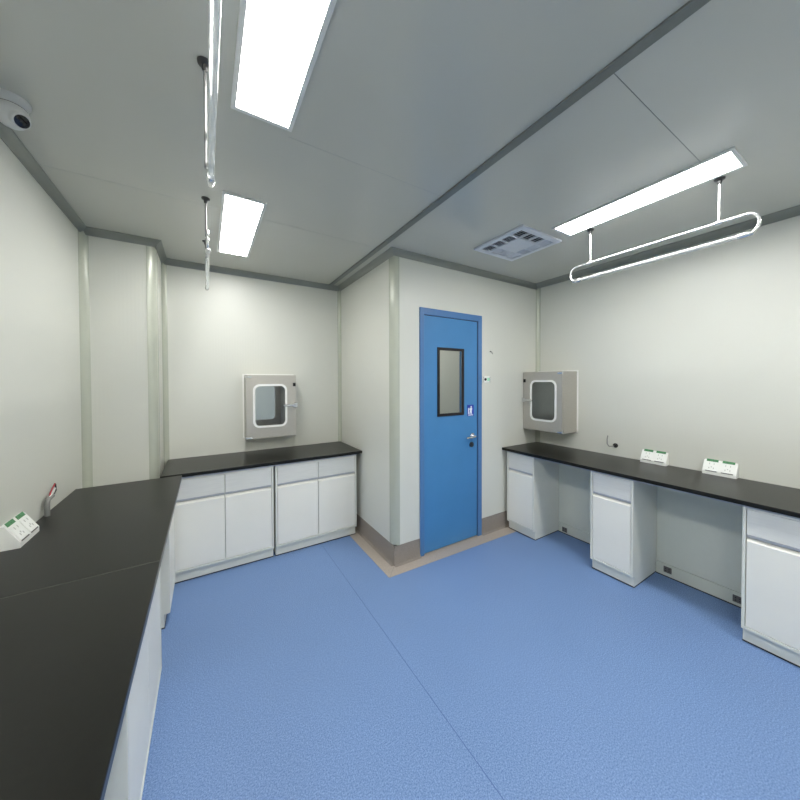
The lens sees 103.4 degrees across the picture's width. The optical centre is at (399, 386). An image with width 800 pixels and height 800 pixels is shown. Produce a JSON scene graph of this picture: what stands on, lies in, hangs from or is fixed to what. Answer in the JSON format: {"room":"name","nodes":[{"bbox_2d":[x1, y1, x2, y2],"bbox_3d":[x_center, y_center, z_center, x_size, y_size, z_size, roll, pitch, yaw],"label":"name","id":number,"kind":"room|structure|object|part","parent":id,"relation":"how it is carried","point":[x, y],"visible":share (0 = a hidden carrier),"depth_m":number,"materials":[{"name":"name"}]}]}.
{"room":"clean room","nodes":[
{"label":"clean room","id":0,"kind":"room"},
{"bbox_2d":[0,138,81,526],"bbox_3d":[-1.231,0.216,0.605,0.050,2.545,4.540,-1,1,-32],"label":"wall","id":1,"kind":"structure","parent":0,"point":[41,444],"depth_m":1.55,"materials":[{"name":"white paint"}]},
{"bbox_2d":[0,122,85,231],"bbox_3d":[-1.080,-1.031,0.416,0.035,0.045,4.090,-1,1,-32],"label":"trim","id":2,"kind":"structure","parent":1,"relation":"attached to","point":[7,134],"depth_m":1.55,"materials":[{"name":"metal"}]},
{"bbox_2d":[78,231,92,487],"bbox_3d":[-2.130,0.195,2.145,0.035,2.545,0.075,-1,1,-32],"label":"trim","id":3,"kind":"structure","parent":1,"relation":"attached to","point":[83,241],"depth_m":2.15,"materials":[{"name":"metal"}]},
{"bbox_2d":[88,236,163,486],"bbox_3d":[-2.099,0.190,2.443,0.400,2.545,0.400,-1,1,-32],"label":"wall pillar","id":4,"kind":"structure","parent":0,"point":[117,269],"depth_m":2.26,"materials":[{"name":"white paint"}]},
{"bbox_2d":[83,226,160,246],"bbox_3d":[-1.968,-1.057,2.244,0.440,0.045,0.045,-1,1,-32],"label":"trim","id":5,"kind":"structure","parent":4,"relation":"attached to","point":[90,231],"depth_m":2.24,"materials":[{"name":"metal"}]},
{"bbox_2d":[146,246,160,478],"bbox_3d":[-1.866,0.205,2.397,0.058,2.515,0.083,-1,1,-32],"label":"trim","id":6,"kind":"structure","parent":4,"relation":"attached to","point":[151,252],"depth_m":2.37,"materials":[{"name":"metal"}]},
{"bbox_2d":[167,265,337,459],"bbox_3d":[-1.387,0.177,3.146,1.650,2.545,0.050,-1,1,-32],"label":"wall","id":7,"kind":"structure","parent":0,"point":[236,327],"depth_m":3.01,"materials":[{"name":"white paint"}]},
{"bbox_2d":[155,241,166,262],"bbox_3d":[-1.903,-1.062,2.519,0.040,0.045,0.445,-1,1,-32],"label":"trim","id":8,"kind":"structure","parent":7,"relation":"attached to","point":[160,249],"depth_m":2.50,"materials":[{"name":"metal"}]},
{"bbox_2d":[161,263,168,466],"bbox_3d":[-2.005,0.186,2.706,0.035,2.545,0.050,-1,1,-32],"label":"trim","id":9,"kind":"structure","parent":7,"relation":"attached to","point":[163,267],"depth_m":2.71,"materials":[{"name":"metal"}]},
{"bbox_2d":[163,258,338,290],"bbox_3d":[-1.342,-1.072,3.096,1.600,0.045,0.050,-1,1,-32],"label":"trim","id":10,"kind":"structure","parent":7,"relation":"attached to","point":[172,262],"depth_m":3.02,"materials":[{"name":"metal"}]},
{"bbox_2d":[242,374,297,439],"bbox_3d":[-1.358,0.187,3.240,0.476,0.616,0.589,-1,1,-32],"label":"box","id":11,"kind":"object","parent":7,"relation":"attached to","point":[269,400],"visible":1,"depth_m":3.02,"materials":[{"name":"metal"}]},
{"bbox_2d":[247,435,294,439],"bbox_3d":[-1.263,0.488,3.092,0.452,0.006,0.158,-1,1,-32],"label":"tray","id":12,"kind":"object","parent":11,"relation":"on","point":[260,436],"depth_m":2.99,"materials":[{"name":"metal"}]},
{"bbox_3d":[-1.070,0.186,3.091,0.138,0.044,0.034,-1,1,-32],"label":"door handle","id":13,"kind":"part","parent":11,"relation":"part of","materials":[{"name":"silver metal"}]},
{"bbox_2d":[341,259,396,565],"bbox_3d":[-0.363,0.175,3.077,0.080,2.545,1.240,-1,1,-32],"label":"wall","id":14,"kind":"structure","parent":0,"point":[365,302],"depth_m":2.92,"materials":[{"name":"white paint"}]},
{"bbox_2d":[337,291,341,441],"bbox_3d":[-0.673,0.169,3.532,0.030,2.545,0.040,-1,1,-32],"label":"trim","id":15,"kind":"structure","parent":14,"relation":"attached to","point":[338,292],"depth_m":3.53,"materials":[{"name":"metal"}]},
{"bbox_2d":[338,247,393,290],"bbox_3d":[-0.370,-1.073,3.000,0.045,0.045,1.235,-1,1,-32],"label":"trim","id":16,"kind":"structure","parent":14,"relation":"attached to","point":[387,254],"depth_m":2.88,"materials":[{"name":"metal"}]},
{"bbox_2d":[350,531,393,576],"bbox_3d":[-0.375,1.450,2.989,0.118,0.004,1.308,-1,1,-32],"label":"trim","id":17,"kind":"structure","parent":14,"relation":"attached to","point":[382,564],"depth_m":2.72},
{"bbox_2d":[389,256,399,544],"bbox_3d":[-0.046,0.120,2.586,0.053,2.360,0.078,-1,1,-32],"label":"trim","id":18,"kind":"structure","parent":14,"relation":"attached to","point":[394,349],"depth_m":2.57,"materials":[{"name":"metal"}]},
{"bbox_2d":[0,0,799,285],"bbox_3d":[0.450,-1.101,1.569,4.050,0.050,4.650,-1,1,-32],"label":"ceiling","id":19,"kind":"structure","parent":0,"point":[421,94],"depth_m":1.30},
{"bbox_2d":[0,88,31,130],"bbox_3d":[-1.441,-1.011,1.174,0.105,0.108,0.101,-1,1,-32],"label":"security camera","id":20,"kind":"object","parent":19,"relation":"attached to","point":[15,110],"visible":1,"depth_m":1.15,"materials":[{"name":"white plastic"}]},
{"bbox_2d":[201,196,210,290],"bbox_3d":[-1.283,-0.907,2.087,0.044,0.345,0.948,-1,1,-32],"label":"lamp","id":21,"kind":"object","parent":19,"relation":"hanging from","point":[206,199],"visible":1,"depth_m":1.81,"materials":[{"name":"metal"}]},
{"bbox_3d":[-1.113,-0.897,1.812,0.009,0.333,0.009,-1,1,-32],"label":"hanging rod","id":22,"kind":"part","parent":21,"relation":"part of","materials":[{"name":"white metal"}]},
{"bbox_3d":[-1.277,-0.802,2.092,0.013,0.114,0.948,-1,1,-32],"label":"rail","id":23,"kind":"part","parent":21,"relation":"part of","materials":[{"name":"metal"}]},
{"bbox_2d":[205,247,210,253],"bbox_3d":[-1.056,-0.746,1.734,0.028,0.028,0.059,-1,1,-32],"label":"socket","id":24,"kind":"object","parent":21,"relation":"attached to","point":[207,250],"depth_m":1.72,"materials":[{"name":"metal"}]},
{"bbox_2d":[40,164,372,246],"bbox_3d":[-0.962,-1.079,1.999,1.817,0.002,0.002,-1,1,-32],"label":"trim","id":25,"kind":"structure","parent":19,"relation":"attached to","point":[40,164],"depth_m":1.79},
{"bbox_2d":[197,0,221,186],"bbox_3d":[-0.470,-0.888,0.768,0.050,0.345,0.948,-1,1,-32],"label":"lamp","id":26,"kind":"object","parent":19,"relation":"hanging from","point":[210,64],"visible":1,"depth_m":0.80,"materials":[{"name":"metal"}]},
{"bbox_3d":[-0.642,-0.886,1.042,0.009,0.333,0.009,-1,1,-32],"label":"hanging rod","id":27,"kind":"part","parent":26,"relation":"part of","materials":[{"name":"white metal"}]},
{"bbox_2d":[206,174,214,186],"bbox_3d":[-0.681,-0.738,1.134,0.028,0.028,0.059,-1,1,-32],"label":"socket","id":28,"kind":"object","parent":26,"relation":"attached to","point":[210,180],"depth_m":1.12,"materials":[{"name":"metal"}]},
{"bbox_2d":[217,191,266,257],"bbox_3d":[-1.124,-1.076,2.192,0.230,0.010,0.939,-1,1,-32],"label":"recessed light","id":29,"kind":"object","parent":19,"relation":"in","point":[240,216],"visible":1,"depth_m":2.08,"materials":[{"name":"white plastic"}]},
{"bbox_2d":[230,0,336,131],"bbox_3d":[-0.303,-1.058,0.861,0.225,0.010,0.938,-1,1,-32],"label":"recessed light","id":30,"kind":"object","parent":19,"relation":"in","point":[279,42],"visible":1,"depth_m":1.01,"materials":[{"name":"white plastic"}]},
{"bbox_2d":[289,137,438,195],"bbox_3d":[-0.124,-1.075,1.574,0.837,0.002,0.002,-1,1,-32],"label":"trim","id":31,"kind":"structure","parent":19,"relation":"attached to","point":[289,137],"depth_m":1.54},
{"bbox_2d":[474,224,561,260],"bbox_3d":[0.895,-1.083,2.428,0.453,0.014,0.456,-1,1,-32],"label":"ceiling vent","id":32,"kind":"object","parent":19,"relation":"in","point":[521,241],"visible":1,"depth_m":2.39,"materials":[{"name":"white metal"}]},
{"bbox_3d":[0.895,-1.082,2.428,0.182,0.012,0.183,-1,1,-32],"label":"plate","id":33,"kind":"part","parent":32,"relation":"part of","materials":[{"name":"white metal"}]},
{"bbox_2d":[329,0,710,285],"bbox_3d":[0.410,-1.071,1.545,0.043,0.010,4.450,-1,1,-32],"label":"trim","id":34,"kind":"structure","parent":19,"relation":"attached to","point":[691,6],"depth_m":1.19,"materials":[{"name":"metal"}]},
{"bbox_2d":[552,147,747,236],"bbox_3d":[1.362,-1.078,1.848,0.216,0.010,0.881,-1,1,-32],"label":"recessed light","id":35,"kind":"object","parent":19,"relation":"in","point":[730,160],"visible":1,"depth_m":1.74,"materials":[{"name":"white plastic"}]},
{"bbox_2d":[614,73,700,161],"bbox_3d":[1.108,-1.074,1.311,0.900,0.002,0.002,-1,1,-32],"label":"trim","id":36,"kind":"structure","parent":19,"relation":"attached to","point":[614,73],"depth_m":1.25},
{"bbox_2d":[569,176,761,282],"bbox_3d":[1.496,-0.913,1.924,0.044,0.342,0.945,-1,1,-32],"label":"lamp","id":37,"kind":"object","parent":19,"relation":"hanging from","point":[718,180],"visible":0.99,"depth_m":1.76,"materials":[{"name":"metal"}]},
{"bbox_3d":[1.326,-0.969,2.199,0.011,0.215,0.011,-1,1,-32],"label":"hanging rod","id":38,"kind":"part","parent":37,"relation":"part of","materials":[{"name":"metal"}]},
{"bbox_3d":[1.496,-0.807,1.925,0.013,0.114,0.945,-1,1,-32],"label":"rail","id":39,"kind":"part","parent":37,"relation":"part of","materials":[{"name":"metal"}]},
{"bbox_3d":[1.666,-0.961,1.647,0.011,0.215,0.011,-1,1,-32],"label":"hanging rod","id":40,"kind":"part","parent":37,"relation":"part of","materials":[{"name":"metal"}]},
{"bbox_2d":[737,231,754,239],"bbox_3d":[1.716,-0.751,1.569,0.028,0.028,0.059,-1,1,-32],"label":"socket","id":41,"kind":"object","parent":37,"relation":"attached to","point":[746,234],"depth_m":1.56,"materials":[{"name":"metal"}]},
{"bbox_2d":[397,257,535,545],"bbox_3d":[0.749,0.173,3.063,1.800,2.545,0.050,-1,1,-32],"label":"wall","id":42,"kind":"structure","parent":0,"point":[507,311],"depth_m":3.08,"materials":[{"name":"white paint"}]},
{"bbox_2d":[419,307,481,556],"bbox_3d":[0.478,0.389,2.865,0.728,2.120,0.118,-1,1,-32],"label":"door","id":43,"kind":"structure","parent":42,"relation":"attached to","point":[450,343],"depth_m":2.85,"materials":[{"name":"blue paint"}]},
{"bbox_2d":[467,405,473,415],"bbox_3d":[0.665,0.228,2.977,0.080,0.106,0.006,-1,1,-32],"label":"door sign","id":44,"kind":"object","parent":43,"relation":"attached to","point":[470,408],"visible":1,"depth_m":2.97,"materials":[{"name":"blue plastic"}]},
{"bbox_3d":[0.659,0.469,2.945,0.142,0.052,0.061,-1,1,-32],"label":"handle","id":45,"kind":"part","parent":43,"relation":"part of","materials":[{"name":"silver metal"}]},
{"bbox_2d":[394,511,508,566],"bbox_3d":[0.749,1.368,3.033,1.856,0.155,0.030,-1,1,-32],"label":"baseboard","id":46,"kind":"structure","parent":42,"relation":"attached to","point":[405,553],"depth_m":2.67,"materials":[{"name":"beige plastic"}]},
{"bbox_2d":[392,247,537,289],"bbox_3d":[0.730,-1.076,2.978,1.895,0.045,0.045,-1,1,-32],"label":"trim","id":47,"kind":"structure","parent":42,"relation":"attached to","point":[398,252],"depth_m":2.86,"materials":[{"name":"metal"}]},
{"bbox_2d":[483,376,490,382],"bbox_3d":[0.847,-0.066,3.081,0.104,0.062,0.016,-1,1,-32],"label":"wall switch","id":48,"kind":"object","parent":42,"relation":"attached to","point":[486,379],"visible":1,"depth_m":3.08,"materials":[{"name":"white plastic"}]},
{"bbox_2d":[142,531,799,799],"bbox_3d":[0.076,1.485,2.227,4.050,0.050,6.100,-1,1,-32],"label":"floor","id":49,"kind":"structure","parent":0,"point":[562,678],"depth_m":1.55,"materials":[{"name":"blue plastic"}]},
{"bbox_2d":[104,571,161,799],"bbox_3d":[-1.187,1.090,1.094,0.501,0.782,0.775,-1,1,-32],"label":"base cabinet","id":50,"kind":"object","parent":49,"relation":"on","point":[126,780],"visible":0.2,"depth_m":1.07,"materials":[{"name":"metal"}]},
{"bbox_2d":[0,561,159,799],"bbox_3d":[-0.566,0.694,0.115,0.554,0.038,2.198,-1,1,-32],"label":"countertop","id":51,"kind":"structure","parent":50,"relation":"on","point":[69,652],"depth_m":0.72,"materials":[{"name":"black stone"},{"name":"laminate"}]},
{"bbox_3d":[-0.885,1.134,1.061,0.018,0.486,0.368,-1,1,-32],"label":"door","id":52,"kind":"part","parent":50,"relation":"part of","materials":[{"name":"white metal"}]},
{"bbox_3d":[-1.081,1.129,1.379,0.018,0.486,0.368,-1,1,-32],"label":"door","id":53,"kind":"part","parent":50,"relation":"part of","materials":[{"name":"white metal"}]},
{"bbox_2d":[160,513,174,629],"bbox_3d":[-1.720,1.078,1.959,0.501,0.782,0.395,-1,1,-32],"label":"base cabinet","id":54,"kind":"object","parent":49,"relation":"on","point":[167,568],"visible":0.2,"depth_m":1.92,"materials":[{"name":"metal"}]},
{"bbox_2d":[0,475,181,598],"bbox_3d":[-1.478,0.673,1.596,0.554,0.038,1.280,-1,1,-32],"label":"countertop","id":55,"kind":"structure","parent":54,"relation":"on","point":[98,530],"depth_m":1.37,"materials":[{"name":"black stone"}]},
{"bbox_2d":[0,512,38,551],"bbox_3d":[-1.616,0.607,1.345,0.060,0.104,0.174,-1,1,-32],"label":"power outlet","id":56,"kind":"object","parent":55,"relation":"on","point":[21,528],"visible":1,"depth_m":1.30,"materials":[{"name":"white plastic"}]},
{"bbox_3d":[-1.585,0.603,1.315,0.036,0.058,0.070,-1,1,-32],"label":"socket plate","id":57,"kind":"part","parent":56,"relation":"part of","materials":[{"name":"white plastic"}]},
{"bbox_3d":[-1.629,0.602,1.386,0.036,0.058,0.070,-1,1,-32],"label":"socket plate","id":58,"kind":"part","parent":56,"relation":"part of","materials":[{"name":"white plastic"}]},
{"bbox_2d":[44,483,56,516],"bbox_3d":[-1.806,0.584,1.636,0.021,0.140,0.124,-1,1,-32],"label":"faucet","id":59,"kind":"object","parent":55,"relation":"on","point":[50,497],"visible":1,"depth_m":1.59,"materials":[{"name":"white metal"}]},
{"bbox_3d":[-1.516,1.120,2.086,0.018,0.486,0.361,-1,1,-32],"label":"door","id":60,"kind":"part","parent":54,"relation":"part of","materials":[{"name":"white metal"}]},
{"bbox_2d":[174,467,273,583],"bbox_3d":[-1.515,1.066,2.715,0.715,0.782,0.551,-1,1,-32],"label":"base cabinet","id":61,"kind":"object","parent":49,"relation":"on","point":[224,521],"visible":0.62,"depth_m":2.48,"materials":[{"name":"metal"}]},
{"bbox_3d":[-1.523,1.115,2.400,0.336,0.486,0.018,-1,1,-32],"label":"door","id":62,"kind":"part","parent":61,"relation":"part of","materials":[{"name":"white metal"}]},
{"bbox_3d":[-1.524,0.765,2.395,0.336,0.142,0.018,-1,1,-32],"label":"drawer","id":63,"kind":"part","parent":61,"relation":"part of","materials":[{"name":"metal"}]},
{"bbox_3d":[-1.232,0.761,2.575,0.339,0.142,0.018,-1,1,-32],"label":"drawer","id":64,"kind":"part","parent":61,"relation":"part of","materials":[{"name":"metal"}]},
{"bbox_3d":[-1.231,1.111,2.580,0.339,0.486,0.018,-1,1,-32],"label":"door","id":65,"kind":"part","parent":61,"relation":"part of","materials":[{"name":"white metal"}]},
{"bbox_2d":[273,455,356,555],"bbox_3d":[-0.882,1.058,3.105,0.741,0.782,0.551,-1,1,-32],"label":"base cabinet","id":66,"kind":"object","parent":49,"relation":"on","point":[315,502],"visible":0.8,"depth_m":2.85,"materials":[{"name":"metal"}]},
{"bbox_2d":[160,441,361,478],"bbox_3d":[-1.187,0.651,2.900,1.572,0.040,0.582,-1,1,-32],"label":"countertop","id":67,"kind":"structure","parent":66,"relation":"on","point":[189,467],"depth_m":2.76,"materials":[{"name":"black stone"}]},
{"bbox_3d":[-1.053,0.667,2.675,1.475,0.014,0.020,-1,1,-32],"label":"support rail","id":68,"kind":"part","parent":67,"relation":"part of","materials":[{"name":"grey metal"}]},
{"bbox_3d":[-0.897,0.757,2.781,0.347,0.142,0.018,-1,1,-32],"label":"drawer","id":69,"kind":"part","parent":66,"relation":"part of","materials":[{"name":"metal"}]},
{"bbox_3d":[-0.896,1.107,2.786,0.347,0.486,0.018,-1,1,-32],"label":"door","id":70,"kind":"part","parent":66,"relation":"part of","materials":[{"name":"white metal"}]},
{"bbox_3d":[-0.594,0.753,2.968,0.354,0.142,0.018,-1,1,-32],"label":"drawer","id":71,"kind":"part","parent":66,"relation":"part of","materials":[{"name":"metal"}]},
{"bbox_3d":[-0.593,1.103,2.973,0.354,0.486,0.018,-1,1,-32],"label":"door","id":72,"kind":"part","parent":66,"relation":"part of","materials":[{"name":"white metal"}]},
{"bbox_2d":[323,547,503,799],"bbox_3d":[0.323,1.476,1.204,0.003,0.002,3.900,-1,1,-32],"label":"trim","id":73,"kind":"structure","parent":49,"relation":"on","point":[323,547],"depth_m":1.49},
{"bbox_2d":[390,527,515,576],"bbox_3d":[0.720,1.447,2.977,1.966,0.003,0.198,-1,1,-32],"label":"trim","id":74,"kind":"structure","parent":49,"relation":"on","point":[468,543],"depth_m":2.80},
{"bbox_2d":[507,452,558,539],"bbox_3d":[1.397,1.050,3.212,0.551,0.782,0.306,-1,1,-32],"label":"base cabinet","id":75,"kind":"object","parent":49,"relation":"on","point":[532,483],"visible":0.78,"depth_m":3.05,"materials":[{"name":"metal"}]},
{"bbox_3d":[1.172,1.097,3.074,0.018,0.486,0.272,-1,1,-32],"label":"door","id":76,"kind":"part","parent":75,"relation":"part of","materials":[{"name":"white metal"}]},
{"bbox_3d":[1.171,0.747,3.068,0.018,0.142,0.272,-1,1,-32],"label":"drawer","id":77,"kind":"part","parent":75,"relation":"part of","materials":[{"name":"metal"}]},
{"bbox_2d":[558,464,590,543],"bbox_3d":[1.653,1.055,2.891,0.164,0.782,0.504,-1,1,-32],"label":"panel","id":78,"kind":"object","parent":49,"relation":"on","point":[574,483],"visible":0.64,"depth_m":3.00,"materials":[{"name":"metal"}]},
{"bbox_3d":[1.716,1.397,2.935,0.018,0.095,0.504,-1,1,-32],"label":"panel","id":79,"kind":"part","parent":78,"relation":"part of","materials":[{"name":"metal"}]},
{"bbox_2d":[590,471,656,587],"bbox_3d":[1.821,1.060,2.524,0.551,0.782,0.293,-1,1,-32],"label":"base cabinet","id":80,"kind":"object","parent":49,"relation":"on","point":[623,512],"visible":0.81,"depth_m":2.37,"materials":[{"name":"metal"}]},
{"bbox_3d":[1.595,0.757,2.381,0.018,0.142,0.259,-1,1,-32],"label":"drawer","id":81,"kind":"part","parent":80,"relation":"part of","materials":[{"name":"metal"}]},
{"bbox_3d":[1.595,1.107,2.386,0.018,0.486,0.259,-1,1,-32],"label":"door","id":82,"kind":"part","parent":80,"relation":"part of","materials":[{"name":"white metal"}]},
{"bbox_2d":[656,487,742,607],"bbox_3d":[2.080,1.064,2.197,0.164,0.782,0.533,-1,1,-32],"label":"panel","id":83,"kind":"object","parent":49,"relation":"on","point":[699,543],"visible":0.65,"depth_m":2.24,"materials":[{"name":"metal"}]},
{"bbox_2d":[664,566,671,573],"bbox_3d":[2.033,1.396,2.399,0.006,0.044,0.048,-1,1,-32],"label":"power socket","id":84,"kind":"object","parent":83,"relation":"attached to","point":[667,569],"depth_m":2.40,"materials":[{"name":"black plastic"}]},
{"bbox_3d":[2.143,1.407,2.240,0.018,0.095,0.533,-1,1,-32],"label":"panel","id":85,"kind":"part","parent":83,"relation":"part of","materials":[{"name":"metal"}]},
{"bbox_2d":[733,594,740,603],"bbox_3d":[2.228,1.407,2.083,0.006,0.044,0.048,-1,1,-32],"label":"power socket","id":86,"kind":"object","parent":83,"relation":"attached to","point":[736,597],"depth_m":2.09,"materials":[{"name":"black plastic"}]},
{"bbox_2d":[741,507,799,667],"bbox_3d":[2.273,1.070,1.789,0.551,0.782,0.360,-1,1,-32],"label":"base cabinet","id":87,"kind":"object","parent":49,"relation":"on","point":[770,589],"visible":0.85,"depth_m":1.71,"materials":[{"name":"metal"}]},
{"bbox_2d":[502,442,799,519],"bbox_3d":[2.042,0.655,2.132,0.579,0.038,2.897,-1,1,-32],"label":"countertop","id":88,"kind":"structure","parent":87,"relation":"on","point":[767,497],"depth_m":2.17,"materials":[{"name":"black stone"}]},
{"bbox_2d":[640,449,668,465],"bbox_3d":[2.072,0.577,2.575,0.060,0.104,0.174,-1,1,-32],"label":"box","id":89,"kind":"object","parent":88,"relation":"on","point":[647,456],"visible":1,"depth_m":2.56,"materials":[{"name":"white plastic"}]},
{"bbox_3d":[2.042,0.573,2.606,0.036,0.058,0.070,-1,1,-32],"label":"socket plate","id":90,"kind":"part","parent":89,"relation":"part of","materials":[{"name":"white plastic"}]},
{"bbox_3d":[2.086,0.574,2.534,0.036,0.058,0.070,-1,1,-32],"label":"socket plate","id":91,"kind":"part","parent":89,"relation":"part of","materials":[{"name":"white plastic"}]},
{"bbox_2d":[702,458,738,478],"bbox_3d":[2.275,0.582,2.246,0.060,0.104,0.174,-1,1,-32],"label":"box","id":92,"kind":"object","parent":88,"relation":"on","point":[727,469],"visible":1,"depth_m":2.23,"materials":[{"name":"white plastic"}]},
{"bbox_3d":[2.245,0.578,2.276,0.036,0.058,0.070,-1,1,-32],"label":"socket plate","id":93,"kind":"part","parent":92,"relation":"part of","materials":[{"name":"white plastic"}]},
{"bbox_3d":[2.288,0.579,2.205,0.036,0.058,0.070,-1,1,-32],"label":"socket plate","id":94,"kind":"part","parent":92,"relation":"part of","materials":[{"name":"white plastic"}]},
{"bbox_3d":[2.048,1.117,1.651,0.018,0.486,0.326,-1,1,-32],"label":"door","id":95,"kind":"part","parent":87,"relation":"part of","materials":[{"name":"white metal"}]},
{"bbox_3d":[2.047,0.767,1.645,0.018,0.142,0.326,-1,1,-32],"label":"drawer","id":96,"kind":"part","parent":87,"relation":"part of","materials":[{"name":"metal"}]},
{"bbox_2d":[540,215,799,488],"bbox_3d":[2.090,0.176,2.650,0.050,2.545,4.540,-1,1,-32],"label":"wall","id":97,"kind":"structure","parent":0,"point":[693,357],"depth_m":2.39,"materials":[{"name":"white paint"}]},
{"bbox_2d":[535,288,540,441],"bbox_3d":[1.523,0.164,3.490,0.035,2.545,0.035,-1,1,-32],"label":"trim","id":98,"kind":"structure","parent":97,"relation":"attached to","point":[538,292],"depth_m":3.48,"materials":[{"name":"metal"}]},
{"bbox_2d":[522,370,578,433],"bbox_3d":[1.673,0.148,3.341,0.639,0.620,0.462,-1,1,-32],"label":"box","id":99,"kind":"object","parent":97,"relation":"attached to","point":[550,398],"visible":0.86,"depth_m":3.13,"materials":[{"name":"metal"}]},
{"bbox_3d":[1.439,0.151,3.197,0.022,0.590,0.432,-1,1,-32],"label":"door","id":100,"kind":"part","parent":99,"relation":"part of","materials":[{"name":"metal"}]},
{"bbox_2d":[607,435,617,447],"bbox_3d":[1.917,0.500,2.854,0.038,0.106,0.080,-1,1,-32],"label":"stub","id":101,"kind":"object","parent":97,"relation":"attached to","point":[615,445],"visible":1,"depth_m":2.84,"materials":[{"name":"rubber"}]},
{"bbox_2d":[536,205,799,287],"bbox_3d":[2.348,-1.074,2.063,0.100,0.030,3.300,-1,1,-32],"label":"trim","id":102,"kind":"structure","parent":97,"relation":"attached to","point":[794,211],"depth_m":2.38,"materials":[{"name":"metal"}]}
]}

